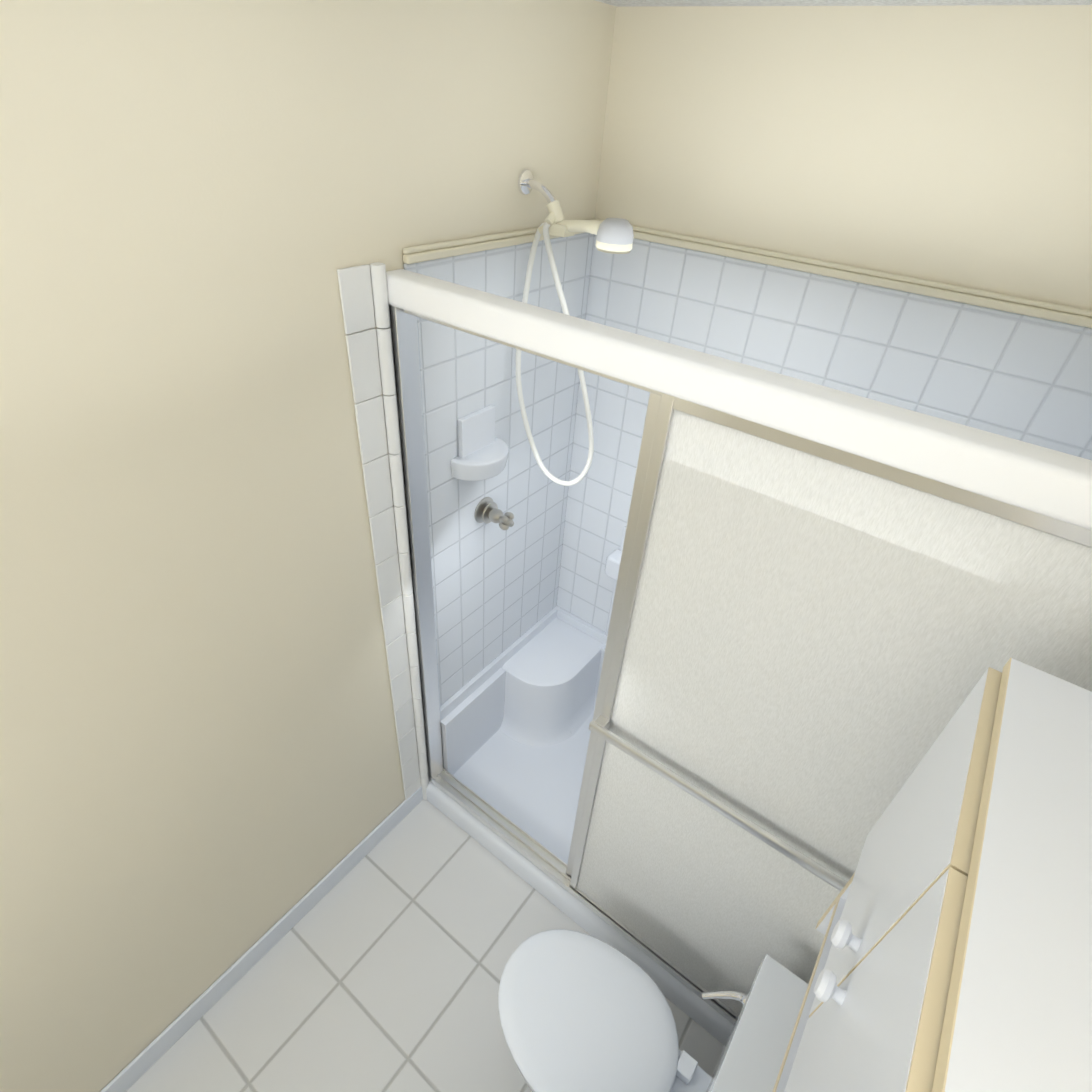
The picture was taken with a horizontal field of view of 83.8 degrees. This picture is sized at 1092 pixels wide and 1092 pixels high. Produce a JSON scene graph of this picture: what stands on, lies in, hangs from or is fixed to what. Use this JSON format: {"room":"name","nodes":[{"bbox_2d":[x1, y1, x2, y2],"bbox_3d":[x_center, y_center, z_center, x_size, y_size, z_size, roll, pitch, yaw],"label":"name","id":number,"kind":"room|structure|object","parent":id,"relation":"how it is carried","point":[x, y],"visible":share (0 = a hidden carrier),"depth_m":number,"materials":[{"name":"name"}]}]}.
{"room":"bathroom","nodes":[
{"label":"bathroom","id":0,"kind":"room"},
{"bbox_2d":[0,0,615,1091],"bbox_3d":[-0.802,0.241,1.318,0.120,2.440,3.080,26,42,27],"label":"wall","id":1,"kind":"structure","parent":0,"point":[202,202],"depth_m":1.17,"materials":[{"name":"beige paint"}]},
{"bbox_2d":[100,786,422,1091],"bbox_3d":[-1.079,1.398,1.701,0.012,0.090,1.995,26,42,27],"label":"baseboard","id":2,"kind":"structure","parent":1,"relation":"attached to","point":[128,1076],"depth_m":1.87,"materials":[{"name":"white paint"}]},
{"bbox_2d":[515,169,633,485],"bbox_3d":[0.041,-0.529,1.643,0.319,0.804,0.110,24,41,24],"label":"shower head","id":3,"kind":"object","parent":1,"relation":"attached to","point":[615,235],"visible":0.96,"depth_m":1.49},
{"bbox_2d":[126,800,724,1091],"bbox_3d":[-0.258,1.565,1.709,1.690,0.080,3.080,26,42,27],"label":"floor","id":4,"kind":"structure","parent":0,"point":[379,966],"depth_m":1.87,"materials":[{"name":"tile"}]},
{"bbox_2d":[426,605,732,1045],"bbox_3d":[0.357,0.910,2.219,1.448,0.450,0.839,26,42,27],"label":"shower base","id":5,"kind":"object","parent":4,"relation":"on","point":[516,717],"depth_m":2.42,"materials":[{"name":"white plastic"}]},
{"bbox_2d":[386,269,1091,1024],"bbox_3d":[0.183,0.442,1.499,1.446,1.828,0.098,26,42,27],"label":"shower door","id":6,"kind":"structure","parent":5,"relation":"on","point":[830,607],"depth_m":1.10,"materials":[{"name":"glass"}]},
{"bbox_2d":[402,219,1091,706],"bbox_3d":[0.447,0.099,1.665,1.448,1.520,0.754,26,42,27],"label":"wall surround","id":7,"kind":"object","parent":5,"relation":"on","point":[1010,365],"visible":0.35,"depth_m":1.67,"materials":[{"name":"tile"}]},
{"bbox_2d":[451,405,508,480],"bbox_3d":[-0.165,-0.278,1.721,0.095,0.190,0.200,26,42,27],"label":"soap shelf","id":8,"kind":"object","parent":7,"relation":"attached to","point":[483,452],"visible":1,"depth_m":1.71,"materials":[{"name":"white ceramic"}]},
{"bbox_2d":[474,497,513,529],"bbox_3d":[-0.150,-0.091,1.891,0.114,0.088,0.088,26,42,27],"label":"shower valve","id":9,"kind":"object","parent":7,"relation":"attached to","point":[487,510],"visible":1,"depth_m":1.88,"materials":[{"name":"silver metal"}]},
{"bbox_2d":[498,929,807,1091],"bbox_3d":[0.197,1.269,1.479,0.727,0.736,0.524,26,42,27],"label":"toilet","id":10,"kind":"object","parent":4,"relation":"on","point":[580,1011],"visible":0.96,"depth_m":1.46,"materials":[{"name":"white ceramic"}]},
{"bbox_2d":[595,5,1091,309],"bbox_3d":[0.710,-0.103,1.951,1.450,2.440,0.120,26,42,27],"label":"wall","id":11,"kind":"structure","parent":0,"point":[951,145],"depth_m":1.34,"materials":[{"name":"beige paint"}]},
{"bbox_2d":[595,0,1091,6],"bbox_3d":[-0.093,-0.459,0.217,1.690,0.080,3.080,26,42,27],"label":"ceiling","id":12,"kind":"structure","parent":0,"point":[620,3],"depth_m":1.24,"materials":[{"name":"white paint"}]},
{"bbox_3d":[0.451,0.865,0.609,0.120,2.440,3.080,26,42,27],"label":"wall","id":13,"kind":"structure","parent":0,"visible":0},
{"bbox_2d":[337,262,428,799],"bbox_3d":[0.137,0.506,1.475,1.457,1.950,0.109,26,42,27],"label":"trim strip","id":14,"kind":"object","parent":13,"relation":"attached to","point":[380,459],"visible":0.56,"depth_m":1.52,"materials":[{"name":"white"}]},
{"bbox_2d":[772,658,1091,1091],"bbox_3d":[0.402,0.583,0.679,0.243,0.698,0.628,26,42,27],"label":"upper cabinet","id":15,"kind":"object","parent":13,"relation":"attached to","point":[954,925],"visible":1,"depth_m":0.54,"materials":[{"name":"white laminate"}]}
]}

